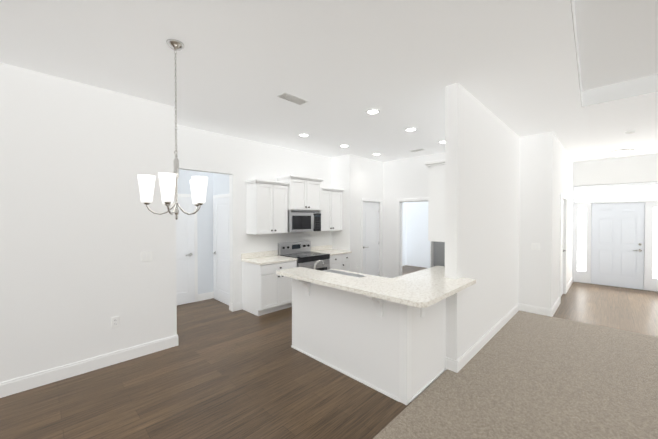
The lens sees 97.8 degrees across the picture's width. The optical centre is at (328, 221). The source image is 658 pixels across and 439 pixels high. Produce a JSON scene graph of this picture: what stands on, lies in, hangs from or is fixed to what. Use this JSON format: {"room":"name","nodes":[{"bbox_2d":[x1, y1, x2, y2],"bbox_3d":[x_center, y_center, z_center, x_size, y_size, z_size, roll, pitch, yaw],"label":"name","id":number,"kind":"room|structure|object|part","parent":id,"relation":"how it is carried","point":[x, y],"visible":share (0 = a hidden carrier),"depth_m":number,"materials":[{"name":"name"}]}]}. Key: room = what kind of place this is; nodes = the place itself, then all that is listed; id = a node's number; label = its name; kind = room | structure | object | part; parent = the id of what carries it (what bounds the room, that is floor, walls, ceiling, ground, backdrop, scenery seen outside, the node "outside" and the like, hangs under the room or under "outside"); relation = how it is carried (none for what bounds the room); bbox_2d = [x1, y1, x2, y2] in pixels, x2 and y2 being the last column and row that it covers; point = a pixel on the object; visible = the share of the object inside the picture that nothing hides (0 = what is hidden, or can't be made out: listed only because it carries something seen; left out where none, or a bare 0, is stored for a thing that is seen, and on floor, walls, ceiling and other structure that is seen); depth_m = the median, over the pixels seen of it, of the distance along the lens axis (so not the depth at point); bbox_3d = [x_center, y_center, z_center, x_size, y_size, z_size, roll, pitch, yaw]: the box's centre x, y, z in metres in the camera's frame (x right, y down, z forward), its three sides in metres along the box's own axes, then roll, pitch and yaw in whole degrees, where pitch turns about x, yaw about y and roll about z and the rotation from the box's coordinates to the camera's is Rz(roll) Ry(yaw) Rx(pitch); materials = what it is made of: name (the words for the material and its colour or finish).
{"room":"kitchen and dining room","nodes":[
{"label":"kitchen and dining room","id":0,"kind":"room"},
{"bbox_2d":[0,63,176,382],"bbox_3d":[-4.107,0.099,1.567,0.120,3.050,6.020,1,1,44],"label":"wall","id":1,"kind":"structure","parent":0,"point":[82,227],"depth_m":2.99,"materials":[{"name":"white paint"}]},
{"bbox_2d":[0,335,178,397],"bbox_3d":[-4.054,1.557,1.544,0.015,0.135,6.035,1,1,44],"label":"baseboard","id":2,"kind":"structure","parent":1,"relation":"attached to","point":[21,384],"depth_m":3.02,"materials":[{"name":"white wood"}]},
{"bbox_2d":[111,316,118,327],"bbox_3d":[-2.401,1.134,3.226,0.011,0.116,0.072,1,1,44],"label":"outlet","id":3,"kind":"object","parent":1,"relation":"attached to","point":[114,321],"visible":1,"depth_m":3.22,"materials":[{"name":"white plastic"}]},
{"bbox_2d":[178,169,213,293],"bbox_3d":[-2.850,0.052,5.433,0.120,3.050,1.700,1,1,44],"label":"wall","id":4,"kind":"structure","parent":0,"point":[205,276],"depth_m":5.73,"materials":[{"name":"white paint"}]},
{"bbox_2d":[176,197,194,304],"bbox_3d":[-2.872,0.562,5.258,0.099,2.018,0.802,1,1,44],"label":"hall door","id":5,"kind":"structure","parent":4,"relation":"in","point":[185,269],"depth_m":5.44,"materials":[{"name":"white wood"}]},
{"bbox_2d":[178,194,197,301],"bbox_3d":[-2.903,0.533,5.287,0.018,2.092,0.934,1,1,44],"label":"door frame","id":6,"kind":"structure","parent":4,"relation":"attached to","point":[179,195],"depth_m":5.59,"materials":[{"name":"white wood"}]},
{"bbox_2d":[198,291,213,300],"bbox_3d":[-2.463,1.506,5.750,0.015,0.135,0.330,1,1,44],"label":"baseboard","id":7,"kind":"structure","parent":4,"relation":"attached to","point":[204,296],"depth_m":5.74,"materials":[{"name":"white wood"}]},
{"bbox_2d":[213,173,228,194],"bbox_3d":[-1.964,0.050,5.558,0.930,3.050,0.120,1,1,44],"label":"wall","id":8,"kind":"structure","parent":0,"point":[217,184],"depth_m":5.62,"materials":[{"name":"white paint"}]},
{"bbox_2d":[212,197,229,304],"bbox_3d":[-2.053,0.559,5.495,0.772,2.018,0.099,1,1,44],"label":"hall door","id":9,"kind":"structure","parent":8,"relation":"in","point":[221,253],"depth_m":5.52,"materials":[{"name":"white wood"}]},
{"bbox_2d":[213,194,228,275],"bbox_3d":[-2.023,0.530,5.525,0.904,2.092,0.018,1,1,44],"label":"door frame","id":10,"kind":"structure","parent":8,"relation":"attached to","point":[222,195],"depth_m":5.81,"materials":[{"name":"white wood"}]},
{"bbox_2d":[175,125,330,303],"bbox_3d":[-1.256,0.051,5.530,0.120,3.050,3.630,1,1,44],"label":"wall","id":11,"kind":"structure","parent":0,"point":[239,161],"depth_m":5.14,"materials":[{"name":"white paint"}]},
{"bbox_2d":[245,179,288,234],"bbox_3d":[-1.134,-0.248,5.286,0.385,0.953,0.700,1,1,44],"label":"upper cabinet","id":12,"kind":"object","parent":11,"relation":"attached to","point":[266,206],"visible":1,"depth_m":5.13,"materials":[{"name":"white wood"}]},
{"bbox_2d":[276,175,323,210],"bbox_3d":[-0.573,-0.544,5.804,0.455,0.653,0.880,1,1,44],"label":"upper cabinet","id":13,"kind":"object","parent":11,"relation":"attached to","point":[304,193],"visible":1,"depth_m":5.62,"materials":[{"name":"white wood"}]},
{"bbox_2d":[288,210,320,231],"bbox_3d":[-0.575,-0.001,5.813,0.449,0.417,0.810,1,1,44],"label":"microwave","id":14,"kind":"object","parent":13,"relation":"attached to","point":[302,221],"visible":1,"depth_m":5.64,"materials":[{"name":"silver metal"}]},
{"bbox_2d":[318,187,343,231],"bbox_3d":[-0.056,-0.251,6.385,0.385,0.933,0.717,1,1,44],"label":"upper cabinet","id":15,"kind":"object","parent":11,"relation":"attached to","point":[331,215],"visible":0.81,"depth_m":6.28,"materials":[{"name":"white wood"}]},
{"bbox_2d":[0,265,657,438],"bbox_3d":[2.057,1.654,3.230,12.700,0.100,17.000,1,1,44],"label":"floor","id":16,"kind":"structure","parent":0,"point":[221,370],"depth_m":2.73,"materials":[{"name":"brown wood"}]},
{"bbox_2d":[242,261,296,315],"bbox_3d":[-1.062,1.150,5.191,0.646,0.860,0.760,1,1,44],"label":"base cabinet","id":17,"kind":"object","parent":16,"relation":"on","point":[266,289],"visible":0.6,"depth_m":4.93,"materials":[{"name":"white wood"}]},
{"bbox_2d":[241,250,296,264],"bbox_3d":[-1.074,0.649,5.183,0.630,0.138,0.780,1,1,44],"label":"countertop","id":18,"kind":"structure","parent":17,"relation":"on","point":[265,257],"depth_m":5.21,"materials":[{"name":"stone"}]},
{"bbox_2d":[278,241,329,270],"bbox_3d":[-0.478,1.006,5.730,0.720,1.135,0.814,1,1,44],"label":"range","id":19,"kind":"object","parent":16,"relation":"on","point":[304,254],"visible":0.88,"depth_m":5.69,"materials":[{"name":"silver metal"}]},
{"bbox_2d":[330,253,350,270],"bbox_3d":[0.037,1.136,6.310,0.646,0.860,0.717,1,1,44],"label":"base cabinet","id":20,"kind":"object","parent":16,"relation":"on","point":[341,262],"visible":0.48,"depth_m":6.12,"materials":[{"name":"white wood"}]},
{"bbox_2d":[311,245,351,255],"bbox_3d":[0.031,0.635,6.310,0.630,0.138,0.717,1,1,44],"label":"countertop","id":21,"kind":"structure","parent":20,"relation":"on","point":[328,249],"depth_m":6.35,"materials":[{"name":"stone"}]},
{"bbox_2d":[431,241,444,266],"bbox_3d":[2.186,0.696,4.675,0.810,1.780,0.900,1,1,44],"label":"fridge","id":22,"kind":"object","parent":16,"relation":"on","point":[437,253],"visible":0.02,"depth_m":4.51,"materials":[{"name":"silver metal"}]},
{"bbox_2d":[373,311,657,438],"bbox_3d":[1.954,1.649,-1.082,6.810,0.014,10.700,1,1,44],"label":"floor carpet","id":23,"kind":"object","parent":16,"relation":"on","point":[523,375],"depth_m":2.71,"materials":[{"name":"beige carpet"}]},
{"bbox_3d":[1.463,1.167,3.797,0.646,0.860,1.254,1,1,44],"label":"base cabinet","id":24,"kind":"object","parent":16,"relation":"on","visible":0},
{"bbox_2d":[391,266,444,281],"bbox_3d":[1.406,0.716,3.804,0.515,0.038,1.315,1,1,44],"label":"countertop","id":25,"kind":"structure","parent":24,"relation":"on","point":[439,271],"depth_m":3.75,"materials":[{"name":"stone"}]},
{"bbox_3d":[0.380,1.171,3.454,1.482,0.860,0.653,1,1,44],"label":"base cabinet","id":26,"kind":"object","parent":16,"relation":"on","visible":0},
{"bbox_2d":[323,269,408,284],"bbox_3d":[0.374,0.716,3.443,1.482,0.046,0.637,1,1,44],"label":"countertop","id":27,"kind":"structure","parent":26,"relation":"on","point":[375,278],"depth_m":3.56,"materials":[{"name":"stone"}]},
{"bbox_2d":[314,260,323,269],"bbox_3d":[-0.110,0.599,3.667,0.099,0.197,0.181,1,1,44],"label":"sink faucet","id":28,"kind":"object","parent":27,"relation":"on","point":[316,262],"visible":0.6,"depth_m":3.66,"materials":[{"name":"silver metal"}]},
{"bbox_2d":[0,0,657,161],"bbox_3d":[2.057,-1.596,3.190,12.700,0.300,17.000,1,1,44],"label":"ceiling","id":29,"kind":"structure","parent":0,"point":[341,66],"depth_m":2.67,"materials":[{"name":"white paint"}]},
{"bbox_2d":[137,39,207,219],"bbox_3d":[-1.258,-0.723,2.345,0.495,1.425,0.510,1,1,44],"label":"pendant chandelier","id":30,"kind":"object","parent":29,"relation":"hanging from","point":[168,182],"visible":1,"depth_m":2.27,"materials":[{"name":"white glass"}]},
{"bbox_2d":[276,92,308,104],"bbox_3d":[-0.427,-1.443,3.401,0.160,0.010,0.360,1,1,44],"label":"ceiling vent","id":31,"kind":"object","parent":29,"relation":"in","point":[291,98],"visible":1,"depth_m":3.38,"materials":[{"name":"white metal"}]},
{"bbox_2d":[298,133,309,136],"bbox_3d":[-0.427,-1.461,4.886,0.196,0.010,0.196,1,1,44],"label":"recessed light","id":32,"kind":"object","parent":29,"relation":"in","point":[303,135],"visible":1,"depth_m":4.89,"materials":[{"name":"white"}]},
{"bbox_2d":[366,109,379,113],"bbox_3d":[0.581,-1.447,3.800,0.196,0.010,0.196,1,1,44],"label":"recessed light","id":33,"kind":"object","parent":29,"relation":"in","point":[372,111],"visible":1,"depth_m":3.79,"materials":[{"name":"white"}]},
{"bbox_2d":[405,127,416,130],"bbox_3d":[1.302,-1.457,4.563,0.196,0.010,0.196,1,1,44],"label":"recessed light","id":34,"kind":"object","parent":29,"relation":"in","point":[411,129],"visible":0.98,"depth_m":4.55,"materials":[{"name":"white"}]},
{"bbox_2d":[410,148,425,151],"bbox_3d":[1.847,-1.474,5.990,0.300,0.010,0.160,1,1,44],"label":"ceiling vent","id":35,"kind":"object","parent":29,"relation":"in","point":[421,149],"visible":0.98,"depth_m":5.97,"materials":[{"name":"white metal"}]},
{"bbox_2d":[611,149,633,156],"bbox_3d":[6.160,-1.413,6.032,0.350,0.134,0.350,1,1,44],"label":"flush-mount ceiling light","id":36,"kind":"object","parent":29,"relation":"attached to","point":[622,152],"visible":1,"depth_m":5.95,"materials":[{"name":"white glass"}]},
{"bbox_2d":[624,130,635,133],"bbox_3d":[4.907,-1.445,4.683,0.132,0.038,0.132,1,1,44],"label":"smoke detector","id":37,"kind":"object","parent":29,"relation":"attached to","point":[630,132],"visible":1,"depth_m":4.65,"materials":[{"name":"white plastic"}]},
{"bbox_2d":[331,155,344,249],"bbox_3d":[0.203,0.036,6.724,0.530,3.050,0.120,1,1,44],"label":"wall","id":38,"kind":"structure","parent":0,"point":[337,163],"depth_m":6.59,"materials":[{"name":"white paint"}]},
{"bbox_2d":[291,278,418,404],"bbox_3d":[0.151,1.128,3.117,1.627,0.955,0.142,1,1,44],"label":"wall","id":39,"kind":"structure","parent":0,"point":[396,351],"depth_m":2.87,"materials":[{"name":"white paint"}]},
{"bbox_2d":[295,279,309,295],"bbox_3d":[-0.309,0.768,3.363,0.070,0.240,0.170,1,1,44],"label":"corbel","id":40,"kind":"object","parent":39,"relation":"attached to","point":[306,284],"depth_m":3.39,"materials":[{"name":"white wood"}]},
{"bbox_2d":[366,296,382,316],"bbox_3d":[0.419,0.777,2.648,0.070,0.240,0.170,1,1,44],"label":"corbel","id":41,"kind":"object","parent":39,"relation":"attached to","point":[378,303],"depth_m":2.68,"materials":[{"name":"white wood"}]},
{"bbox_2d":[276,267,475,307],"bbox_3d":[0.450,0.627,3.253,1.905,0.040,1.200,1,1,44],"label":"countertop","id":42,"kind":"structure","parent":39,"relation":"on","point":[428,291],"depth_m":2.74,"materials":[{"name":"beige stone"}]},
{"bbox_2d":[345,154,382,276],"bbox_3d":[0.911,0.033,6.940,0.120,3.050,1.420,1,1,44],"label":"wall","id":43,"kind":"structure","parent":0,"point":[356,178],"depth_m":6.60,"materials":[{"name":"white paint"}]},
{"bbox_2d":[363,201,378,275],"bbox_3d":[1.024,0.541,6.997,0.099,2.018,0.702,1,1,44],"label":"pantry door","id":44,"kind":"structure","parent":43,"relation":"in","point":[370,238],"depth_m":7.03,"materials":[{"name":"white wood"}]},
{"bbox_2d":[361,198,381,276],"bbox_3d":[1.041,0.512,6.979,0.018,2.092,0.834,1,1,44],"label":"door frame","id":45,"kind":"structure","parent":43,"relation":"attached to","point":[362,199],"depth_m":6.97,"materials":[{"name":"white wood"}]},
{"bbox_2d":[402,202,405,265],"bbox_3d":[1.702,0.008,8.987,0.100,3.050,2.610,1,1,44],"label":"wall","id":46,"kind":"structure","parent":0,"point":[403,203],"depth_m":9.79,"materials":[{"name":"white paint"}]},
{"bbox_2d":[383,152,444,277],"bbox_3d":[2.006,0.035,6.777,4.070,3.050,0.120,1,1,44],"label":"wall","id":47,"kind":"structure","parent":0,"point":[406,178],"depth_m":7.05,"materials":[{"name":"white paint"}]},
{"bbox_2d":[397,198,430,276],"bbox_3d":[2.031,0.515,6.745,0.924,2.092,0.138,1,1,44],"label":"door frame","id":48,"kind":"structure","parent":47,"relation":"attached to","point":[399,237],"depth_m":6.99,"materials":[{"name":"white wood"}]},
{"bbox_2d":[406,201,429,267],"bbox_3d":[3.914,0.011,8.743,3.600,3.050,0.100,1,1,44],"label":"wall","id":49,"kind":"structure","parent":0,"point":[415,247],"depth_m":9.61,"materials":[{"name":"white paint"}]},
{"bbox_2d":[419,298,445,394],"bbox_3d":[0.978,1.130,2.901,0.142,0.955,0.692,1,1,44],"label":"wall","id":50,"kind":"structure","parent":0,"point":[432,327],"depth_m":2.87,"materials":[{"name":"white paint"}]},
{"bbox_2d":[420,307,425,317],"bbox_3d":[0.931,0.777,2.642,0.170,0.240,0.070,1,1,44],"label":"corbel","id":51,"kind":"object","parent":50,"relation":"attached to","point":[422,310],"depth_m":2.67,"materials":[{"name":"white wood"}]},
{"bbox_2d":[445,83,572,360],"bbox_3d":[3.718,0.055,5.196,0.590,3.050,6.440,1,1,44],"label":"wall","id":52,"kind":"structure","parent":0,"point":[499,197],"depth_m":4.04,"materials":[{"name":"white paint"}]},
{"bbox_2d":[425,159,444,241],"bbox_3d":[1.662,-0.247,3.797,0.385,0.988,0.950,1,1,44],"label":"upper cabinet","id":53,"kind":"object","parent":52,"relation":"attached to","point":[436,200],"visible":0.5,"depth_m":3.51,"materials":[{"name":"white wood"}]},
{"bbox_2d":[453,303,519,372],"bbox_3d":[2.333,1.526,4.040,0.035,0.135,2.855,1,1,44],"label":"baseboard","id":54,"kind":"structure","parent":52,"relation":"attached to","point":[471,352],"depth_m":3.57,"materials":[{"name":"white wood"}]},
{"bbox_2d":[520,304,549,315],"bbox_3d":[3.497,1.516,4.888,0.390,0.135,0.015,1,1,44],"label":"baseboard","id":55,"kind":"structure","parent":52,"relation":"attached to","point":[526,308],"depth_m":4.87,"materials":[{"name":"white wood"}]},
{"bbox_2d":[550,297,559,316],"bbox_3d":[4.026,1.514,5.096,0.015,0.135,1.053,1,1,44],"label":"baseboard","id":56,"kind":"structure","parent":52,"relation":"attached to","point":[557,303],"depth_m":4.98,"materials":[{"name":"white wood"}]},
{"bbox_2d":[559,194,566,302],"bbox_3d":[4.754,0.526,5.824,0.018,2.092,1.024,1,1,44],"label":"door frame","id":57,"kind":"structure","parent":52,"relation":"attached to","point":[561,196],"depth_m":5.48,"materials":[{"name":"white wood"}]},
{"bbox_2d":[561,199,565,295],"bbox_3d":[4.737,0.555,5.841,0.099,2.018,0.892,1,1,44],"label":"hall door","id":58,"kind":"structure","parent":52,"relation":"in","point":[562,235],"depth_m":6.04,"materials":[{"name":"white wood"}]},
{"bbox_2d":[566,277,572,292],"bbox_3d":[5.650,1.493,6.751,0.015,0.135,1.538,1,1,44],"label":"baseboard","id":59,"kind":"structure","parent":52,"relation":"attached to","point":[570,282],"depth_m":6.71,"materials":[{"name":"white wood"}]},
{"bbox_2d":[572,153,657,249],"bbox_3d":[6.836,0.036,6.753,1.920,3.050,0.150,1,1,44],"label":"wall","id":60,"kind":"structure","parent":0,"point":[632,169],"depth_m":6.73,"materials":[{"name":"white paint"}]},
{"bbox_2d":[572,182,657,291],"bbox_3d":[6.810,0.346,6.731,1.674,2.430,0.142,1,1,44],"label":"door unit","id":61,"kind":"structure","parent":60,"relation":"in","point":[585,198],"depth_m":6.76,"materials":[{"name":"white painted wood"}]},
{"bbox_3d":[6.765,0.556,6.754,0.882,1.965,0.109,1,1,44],"label":"front door leaf","id":62,"kind":"part","parent":61,"relation":"part of","materials":[{"name":"white wood"}]},
{"bbox_2d":[574,0,657,90],"bbox_3d":[1.928,-1.635,-1.833,5.851,0.100,9.650,1,1,44],"label":"ceiling","id":63,"kind":"structure","parent":0,"point":[617,41],"depth_m":2.61,"materials":[{"name":"white paint"}]}
]}

